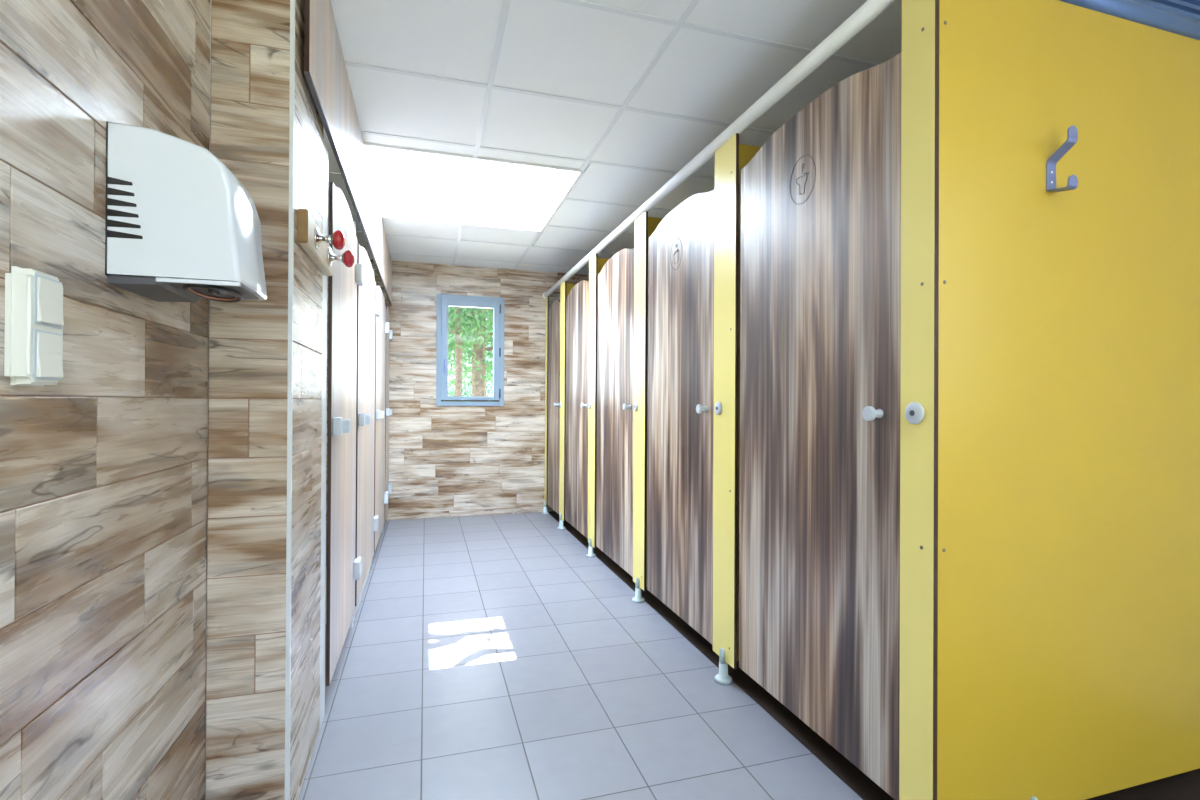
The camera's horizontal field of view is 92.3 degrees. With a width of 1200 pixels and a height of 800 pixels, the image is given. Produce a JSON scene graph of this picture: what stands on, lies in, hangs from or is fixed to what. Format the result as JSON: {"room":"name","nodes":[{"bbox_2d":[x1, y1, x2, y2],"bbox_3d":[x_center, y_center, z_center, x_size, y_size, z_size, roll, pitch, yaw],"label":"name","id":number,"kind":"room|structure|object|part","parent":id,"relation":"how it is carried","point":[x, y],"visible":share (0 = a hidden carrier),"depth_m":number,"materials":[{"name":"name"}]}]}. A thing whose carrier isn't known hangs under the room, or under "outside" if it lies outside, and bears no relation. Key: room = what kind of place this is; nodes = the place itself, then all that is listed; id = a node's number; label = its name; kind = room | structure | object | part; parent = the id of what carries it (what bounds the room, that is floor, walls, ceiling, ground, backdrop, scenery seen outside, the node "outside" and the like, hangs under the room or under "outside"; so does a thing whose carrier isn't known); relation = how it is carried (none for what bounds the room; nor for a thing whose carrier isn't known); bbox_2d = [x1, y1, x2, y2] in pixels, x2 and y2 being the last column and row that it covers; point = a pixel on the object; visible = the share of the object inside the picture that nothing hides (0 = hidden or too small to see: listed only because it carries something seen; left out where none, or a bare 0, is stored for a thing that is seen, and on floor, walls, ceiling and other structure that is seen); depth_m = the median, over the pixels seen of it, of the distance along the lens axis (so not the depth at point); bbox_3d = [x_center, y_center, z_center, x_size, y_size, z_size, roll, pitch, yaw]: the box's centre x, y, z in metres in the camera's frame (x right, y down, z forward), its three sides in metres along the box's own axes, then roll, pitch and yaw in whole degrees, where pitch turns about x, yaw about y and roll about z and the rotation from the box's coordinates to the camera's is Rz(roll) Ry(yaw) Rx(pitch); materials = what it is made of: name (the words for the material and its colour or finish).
{"room":"public restroom","nodes":[
{"label":"public restroom","id":0,"kind":"room"},
{"bbox_2d":[0,0,210,799],"bbox_3d":[-0.481,-0.109,-0.446,0.100,2.510,4.025,0,0,-17],"label":"wall","id":1,"kind":"structure","parent":0,"point":[103,468],"depth_m":0.99,"materials":[{"name":"brown tile"}]},
{"bbox_2d":[4,266,63,385],"bbox_3d":[-0.794,-0.101,0.817,0.031,0.162,0.085,0,0,-17],"label":"light switch","id":2,"kind":"object","parent":1,"relation":"attached to","point":[34,322],"visible":1,"depth_m":0.79,"materials":[{"name":"white plastic"}]},
{"bbox_3d":[-0.806,-0.101,0.813,0.006,0.162,0.085,0,0,-17],"label":"plate","id":3,"kind":"part","parent":2,"relation":"part of","materials":[{"name":"white plastic"}]},
{"bbox_3d":[-0.785,-0.063,0.820,0.001,0.069,0.062,0,0,-17],"label":"rocker frame","id":4,"kind":"part","parent":2,"relation":"part of","materials":[{"name":"white plastic"}]},
{"bbox_3d":[-0.785,-0.139,0.820,0.001,0.069,0.062,0,0,-17],"label":"rocker frame","id":5,"kind":"part","parent":2,"relation":"part of","materials":[{"name":"white plastic"}]},
{"bbox_2d":[105,121,266,302],"bbox_3d":[-0.801,-0.349,1.150,0.209,0.289,0.225,0,0,-17],"label":"dryer","id":6,"kind":"object","parent":1,"relation":"attached to","point":[180,226],"visible":1,"depth_m":1.05,"materials":[{"name":"white plastic"}]},
{"bbox_2d":[107,177,132,185],"bbox_3d":[-0.851,-0.387,1.022,0.038,0.013,0.005,0,0,-17],"label":"vent","id":7,"kind":"object","parent":6,"relation":"attached to","point":[111,181],"depth_m":1.02,"materials":[{"name":"black plastic"}]},
{"bbox_2d":[107,187,134,195],"bbox_3d":[-0.849,-0.368,1.022,0.041,0.013,0.005,0,0,-17],"label":"vent","id":8,"kind":"object","parent":6,"relation":"attached to","point":[111,191],"depth_m":1.02,"materials":[{"name":"black plastic"}]},
{"bbox_2d":[107,198,136,206],"bbox_3d":[-0.848,-0.349,1.023,0.045,0.013,0.005,0,0,-17],"label":"vent","id":9,"kind":"object","parent":6,"relation":"attached to","point":[111,202],"depth_m":1.02,"materials":[{"name":"black plastic"}]},
{"bbox_2d":[107,208,138,217],"bbox_3d":[-0.846,-0.331,1.023,0.048,0.013,0.005,0,0,-17],"label":"vent","id":10,"kind":"object","parent":6,"relation":"attached to","point":[111,212],"depth_m":1.02,"materials":[{"name":"black plastic"}]},
{"bbox_2d":[107,219,140,227],"bbox_3d":[-0.845,-0.312,1.023,0.051,0.013,0.005,0,0,-17],"label":"vent","id":11,"kind":"object","parent":6,"relation":"attached to","point":[111,223],"depth_m":1.02,"materials":[{"name":"black plastic"}]},
{"bbox_2d":[107,230,142,238],"bbox_3d":[-0.843,-0.293,1.024,0.054,0.013,0.005,0,0,-17],"label":"vent","id":12,"kind":"object","parent":6,"relation":"attached to","point":[111,234],"depth_m":1.02,"materials":[{"name":"black plastic"}]},
{"bbox_3d":[-0.768,-0.218,1.148,0.117,0.004,0.158,0,0,-17],"label":"plate","id":13,"kind":"part","parent":6,"relation":"part of","materials":[{"name":"grey"}]},
{"bbox_3d":[-0.770,-0.213,1.150,0.071,0.004,0.159,0,0,-19],"label":"outlet trim","id":14,"kind":"part","parent":6,"relation":"part of","materials":[{"name":"orange metal"}]},
{"bbox_2d":[206,300,208,518],"bbox_3d":[-2.734,-0.107,3.166,0.100,2.510,4.195,0,0,-17],"label":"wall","id":15,"kind":"structure","parent":0,"point":[208,300],"depth_m":4.57,"materials":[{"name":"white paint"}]},
{"bbox_2d":[205,0,289,799],"bbox_3d":[-0.937,-0.104,1.556,0.187,2.510,0.070,0,0,-17],"label":"wall","id":16,"kind":"structure","parent":0,"point":[250,93],"depth_m":1.52,"materials":[{"name":"brown tile"}]},
{"bbox_2d":[290,0,323,799],"bbox_3d":[-0.928,-0.103,1.774,0.060,2.510,0.467,0,0,-17],"label":"wall","id":17,"kind":"structure","parent":0,"point":[309,128],"depth_m":1.74,"materials":[{"name":"beige tile"}]},
{"bbox_2d":[285,0,294,799],"bbox_3d":[-0.835,-0.104,1.554,0.011,2.510,0.012,0,0,-17],"label":"trim","id":18,"kind":"structure","parent":17,"relation":"attached to","point":[292,2],"depth_m":1.55,"materials":[{"name":"white metal"}]},
{"bbox_2d":[297,209,354,275],"bbox_3d":[-0.855,-0.485,1.832,0.108,0.095,0.450,0,0,-17],"label":"rack","id":19,"kind":"object","parent":17,"relation":"attached to","point":[310,237],"visible":1,"depth_m":1.73,"materials":[{"name":"brown wood"}]},
{"bbox_3d":[-0.816,-0.485,1.739,0.043,0.024,0.024,0,0,-17],"label":"stem","id":20,"kind":"part","parent":19,"relation":"part of","materials":[{"name":"silver metal"}]},
{"bbox_3d":[-0.885,-0.484,1.969,0.043,0.024,0.024,0,0,-17],"label":"stem","id":21,"kind":"part","parent":19,"relation":"part of","materials":[{"name":"silver metal"}]},
{"bbox_3d":[-0.791,-0.485,1.747,0.034,0.059,0.059,0,0,-17],"label":"red knob","id":22,"kind":"part","parent":19,"relation":"part of","materials":[{"name":"red plastic"}]},
{"bbox_3d":[-0.860,-0.484,1.976,0.034,0.059,0.059,0,0,-17],"label":"red knob","id":23,"kind":"part","parent":19,"relation":"part of","materials":[{"name":"red plastic"}]},
{"bbox_2d":[326,259,588,522],"bbox_3d":[-1.331,-0.090,5.898,4.370,2.510,0.220,0,0,-17],"label":"wall","id":24,"kind":"structure","parent":0,"point":[445,461],"depth_m":5.77,"materials":[{"name":"brown tile"}]},
{"bbox_2d":[436,294,503,405],"bbox_3d":[-1.297,-0.493,5.787,0.665,1.105,0.112,0,0,-17],"label":"window","id":25,"kind":"structure","parent":24,"relation":"in","point":[443,300],"depth_m":5.76,"materials":[{"name":"glass"},{"name":"blue-grey painted plastic"}]},
{"bbox_2d":[543,0,895,298],"bbox_3d":[0.156,-1.097,3.638,0.072,0.072,4.970,0,0,-17],"label":"rail","id":26,"kind":"object","parent":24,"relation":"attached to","point":[870,9],"visible":0.88,"depth_m":2.12,"materials":[{"name":"white metal"}]},
{"bbox_2d":[209,0,901,274],"bbox_3d":[-0.132,-1.383,1.880,4.620,0.061,8.570,0,0,-17],"label":"ceiling","id":27,"kind":"structure","parent":0,"point":[626,93],"depth_m":2.49,"materials":[{"name":"tile"}]},
{"bbox_2d":[304,0,391,305],"bbox_3d":[-1.420,-1.132,3.592,0.016,0.440,4.125,0,0,-17],"label":"fascia board","id":28,"kind":"object","parent":27,"relation":"attached to","point":[325,72],"visible":1,"depth_m":2.25,"materials":[{"name":"laminate"}]},
{"bbox_2d":[363,140,584,231],"bbox_3d":[-0.858,-1.534,3.824,1.380,0.375,1.430,0,0,-17],"label":"ceiling light","id":29,"kind":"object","parent":27,"relation":"attached to","point":[416,184],"depth_m":4.33,"materials":[{"name":"white paint"}]},
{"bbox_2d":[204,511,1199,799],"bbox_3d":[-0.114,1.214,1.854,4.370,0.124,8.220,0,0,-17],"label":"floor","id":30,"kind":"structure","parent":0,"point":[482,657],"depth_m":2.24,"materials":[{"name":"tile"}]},
{"bbox_2d":[319,142,327,727],"bbox_3d":[-1.000,0.121,2.057,0.029,2.062,0.107,0,0,-17],"label":"post","id":31,"kind":"object","parent":30,"relation":"on","point":[325,151],"visible":0.48,"depth_m":2.06,"materials":[{"name":"white metal"}]},
{"bbox_2d":[349,221,355,627],"bbox_3d":[-1.264,0.123,2.928,0.029,2.062,0.027,0,0,-17],"label":"post","id":32,"kind":"object","parent":30,"relation":"on","point":[354,222],"visible":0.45,"depth_m":2.92,"materials":[{"name":"white metal"}]},
{"bbox_2d":[326,182,362,685],"bbox_3d":[-1.101,0.098,2.537,0.059,1.932,0.805,0,0,-17],"label":"door","id":33,"kind":"structure","parent":32,"relation":"attached to","point":[343,569],"depth_m":2.39,"materials":[{"name":"brown"}]},
{"bbox_3d":[-1.025,0.105,2.307,0.046,0.052,0.070,0,0,-17],"label":"turn knob","id":34,"kind":"part","parent":33,"relation":"part of","materials":[{"name":"grey metal"}]},
{"bbox_2d":[542,296,548,513],"bbox_3d":[-0.561,0.051,5.945,0.072,2.235,0.105,0,0,-17],"label":"pilaster","id":35,"kind":"object","parent":30,"relation":"on","point":[547,297],"visible":1,"depth_m":5.91,"materials":[{"name":"yellow laminate"}]},
{"bbox_3d":[-0.551,0.010,5.948,0.013,2.152,0.105,0,0,-17],"label":"panel","id":36,"kind":"part","parent":35,"relation":"part of","materials":[{"name":"yellow laminate"}]},
{"bbox_2d":[557,281,566,528],"bbox_3d":[-0.349,0.050,5.244,0.072,2.235,0.189,0,0,-17],"label":"pilaster","id":37,"kind":"object","parent":30,"relation":"on","point":[562,458],"visible":1,"depth_m":5.21,"materials":[{"name":"yellow laminate"}]},
{"bbox_2d":[548,300,559,513],"bbox_3d":[-0.457,0.052,5.616,0.059,2.031,0.576,0,0,-15],"label":"door","id":38,"kind":"structure","parent":37,"relation":"attached to","point":[554,312],"depth_m":5.61,"materials":[{"name":"brown laminate"}]},
{"bbox_2d":[565,283,575,484],"bbox_3d":[0.320,0.059,5.417,1.346,2.225,0.072,0,0,-17],"label":"partition panel","id":39,"kind":"object","parent":30,"relation":"on","point":[569,286],"visible":0.02,"depth_m":5.23,"materials":[{"name":"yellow laminate"}]},
{"bbox_2d":[586,254,597,557],"bbox_3d":[-0.066,0.048,4.309,0.072,2.235,0.183,0,0,-17],"label":"pilaster","id":40,"kind":"object","parent":30,"relation":"on","point":[593,262],"visible":1,"depth_m":4.28,"materials":[{"name":"yellow laminate"}]},
{"bbox_2d":[565,280,588,538],"bbox_3d":[-0.203,0.051,4.776,0.058,2.031,0.781,0,0,-15],"label":"door","id":41,"kind":"structure","parent":40,"relation":"attached to","point":[577,301],"depth_m":4.74,"materials":[{"name":"brown laminate"}]},
{"bbox_2d":[596,258,608,521],"bbox_3d":[0.603,0.057,4.485,1.346,2.225,0.072,0,0,-17],"label":"partition panel","id":42,"kind":"object","parent":30,"relation":"on","point":[601,261],"visible":0.02,"depth_m":4.29,"materials":[{"name":"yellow laminate"}]},
{"bbox_2d":[632,211,647,602],"bbox_3d":[0.224,0.046,3.352,0.072,2.235,0.183,0,0,-17],"label":"pilaster","id":43,"kind":"object","parent":30,"relation":"on","point":[641,223],"visible":1,"depth_m":3.33,"materials":[{"name":"yellow laminate"}]},
{"bbox_2d":[596,248,633,576],"bbox_3d":[0.083,0.049,3.831,0.058,2.031,0.807,0,0,-16],"label":"door","id":44,"kind":"structure","parent":43,"relation":"attached to","point":[615,325],"depth_m":3.78,"materials":[{"name":"brown laminate"}]},
{"bbox_3d":[0.165,0.042,3.512,0.043,0.041,0.041,0,0,-17],"label":"door knob","id":45,"kind":"part","parent":44,"relation":"part of","materials":[{"name":"grey metal"}]},
{"bbox_2d":[646,217,662,586],"bbox_3d":[0.892,0.055,3.528,1.346,2.225,0.072,0,0,-17],"label":"partition panel","id":46,"kind":"object","parent":30,"relation":"on","point":[653,222],"visible":0.02,"depth_m":3.34,"materials":[{"name":"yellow laminate"}]},
{"bbox_2d":[713,133,738,684],"bbox_3d":[0.512,0.044,2.399,0.072,2.235,0.180,0,0,-17],"label":"pilaster","id":47,"kind":"object","parent":30,"relation":"on","point":[726,203],"visible":1,"depth_m":2.38,"materials":[{"name":"yellow laminate"}]},
{"bbox_2d":[647,189,714,644],"bbox_3d":[0.373,0.047,2.876,0.058,2.031,0.804,0,0,-16],"label":"door","id":48,"kind":"structure","parent":47,"relation":"attached to","point":[681,247],"depth_m":2.80,"materials":[{"name":"brown laminate"}]},
{"bbox_3d":[0.453,0.040,2.558,0.043,0.041,0.041,0,0,-17],"label":"door knob","id":49,"kind":"part","parent":48,"relation":"part of","materials":[{"name":"grey metal"}]},
{"bbox_2d":[737,144,760,660],"bbox_3d":[1.181,0.053,2.577,1.346,2.225,0.072,0,0,-17],"label":"partition panel","id":50,"kind":"object","parent":30,"relation":"on","point":[746,152],"visible":0.02,"depth_m":2.39,"materials":[{"name":"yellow laminate"}]},
{"bbox_2d":[937,0,1199,799],"bbox_3d":[1.472,0.051,1.614,1.346,2.225,0.072,0,0,-17],"label":"partition panel","id":51,"kind":"object","parent":30,"relation":"on","point":[1068,642],"visible":1,"depth_m":1.54,"materials":[{"name":"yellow laminate"}]},
{"bbox_2d":[899,0,938,799],"bbox_3d":[0.802,0.000,1.459,0.024,2.152,0.104,0,0,-17],"label":"pilaster","id":52,"kind":"object","parent":51,"relation":"attached to","point":[920,18],"visible":1,"depth_m":1.45,"materials":[{"name":"yellow laminate"}]},
{"bbox_2d":[739,52,901,799],"bbox_3d":[0.665,0.045,1.911,0.058,2.031,0.832,0,0,-16],"label":"door","id":53,"kind":"structure","parent":52,"relation":"attached to","point":[820,286],"depth_m":1.79,"materials":[{"name":"brown wood"}]},
{"bbox_3d":[0.750,0.037,1.580,0.043,0.041,0.041,0,0,-17],"label":"door knob","id":54,"kind":"part","parent":53,"relation":"part of","materials":[{"name":"grey metal"}]},
{"bbox_2d":[1046,125,1077,191],"bbox_3d":[1.199,-0.620,1.496,0.032,0.159,0.058,0,0,-17],"label":"coat hook","id":55,"kind":"object","parent":51,"relation":"attached to","point":[1072,133],"visible":1,"depth_m":1.49,"materials":[{"name":"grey metal"}]},
{"bbox_2d":[1059,0,1199,39],"bbox_3d":[1.496,-1.132,1.631,1.305,0.140,0.068,0,0,-17],"label":"header rail","id":56,"kind":"object","parent":51,"relation":"on","point":[1180,17],"visible":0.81,"depth_m":1.63,"materials":[{"name":"blue"}]},
{"bbox_3d":[-1.904,0.128,5.043,0.029,2.062,0.027,0,0,-17],"label":"post","id":57,"kind":"object","parent":30,"relation":"on","visible":0},
{"bbox_2d":[374,285,389,551],"bbox_3d":[-1.709,0.102,4.542,0.059,1.932,1.035,0,0,-17],"label":"door","id":58,"kind":"structure","parent":57,"relation":"attached to","point":[382,327],"depth_m":4.45,"materials":[{"name":"brown"}]},
{"bbox_2d":[385,306,392,519],"bbox_3d":[-1.945,0.103,5.322,0.059,1.932,0.465,0,0,-17],"label":"door","id":59,"kind":"structure","parent":57,"relation":"attached to","point":[388,487],"depth_m":5.27,"materials":[{"name":"brown"}]},
{"bbox_3d":[-1.967,0.103,5.315,0.013,1.932,0.465,0,0,-17],"label":"door panel","id":60,"kind":"part","parent":59,"relation":"part of","materials":[{"name":"laminate"}]},
{"label":"outside","id":61,"kind":"structure","parent":0,"visible":0},
{"bbox_3d":[-4.354,1.490,14.351,60.000,0.380,90.000,0,0,-17],"label":"ground","id":62,"kind":"structure","parent":61,"visible":0},
{"bbox_2d":[448,366,471,395],"bbox_3d":[-4.881,-2.083,14.940,3.903,7.127,4.029,0,0,-17],"label":"leafy tree","id":63,"kind":"object","parent":62,"relation":"on","point":[450,392],"visible":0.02,"depth_m":14.34,"materials":[{"name":"green plant"}]},
{"bbox_2d":[448,306,492,395],"bbox_3d":[-2.151,-1.706,9.018,2.726,6.358,3.424,0,0,-17],"label":"pine tree","id":64,"kind":"object","parent":62,"relation":"on","point":[459,342],"visible":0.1,"depth_m":8.92,"materials":[{"name":"green plant"}]},
{"bbox_2d":[448,308,492,401],"bbox_3d":[-1.787,-2.250,9.638,3.336,7.455,3.675,0,0,-17],"label":"pine tree","id":65,"kind":"object","parent":62,"relation":"on","point":[478,384],"visible":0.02,"depth_m":9.35,"materials":[{"name":"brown plant"}]},
{"bbox_2d":[448,324,492,394],"bbox_3d":[-4.648,-2.544,19.001,4.294,8.645,3.265,0,0,-4],"label":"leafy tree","id":66,"kind":"object","parent":62,"relation":"on","point":[450,359],"visible":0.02,"depth_m":18.31,"materials":[{"name":"green plant"}]},
{"bbox_2d":[462,308,496,401],"bbox_3d":[-2.007,-2.180,15.204,3.779,7.357,3.702,0,0,-17],"label":"leafy tree","id":67,"kind":"object","parent":62,"relation":"on","point":[489,382],"visible":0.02,"depth_m":14.95,"materials":[{"name":"green plant"}]},
{"bbox_3d":[-1.586,0.125,3.990,0.029,2.062,0.027,0,0,-17],"label":"post","id":68,"kind":"object","parent":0,"visible":0},
{"bbox_2d":[355,243,379,605],"bbox_3d":[-1.388,0.100,3.485,0.059,1.932,1.045,0,0,-17],"label":"door","id":69,"kind":"structure","parent":68,"relation":"attached to","point":[368,308],"depth_m":3.35,"materials":[{"name":"brown"}]},
{"bbox_3d":[-1.277,0.107,3.139,0.046,0.052,0.070,0,0,-17],"label":"turn knob","id":70,"kind":"part","parent":69,"relation":"part of","materials":[{"name":"grey metal"}]}
]}

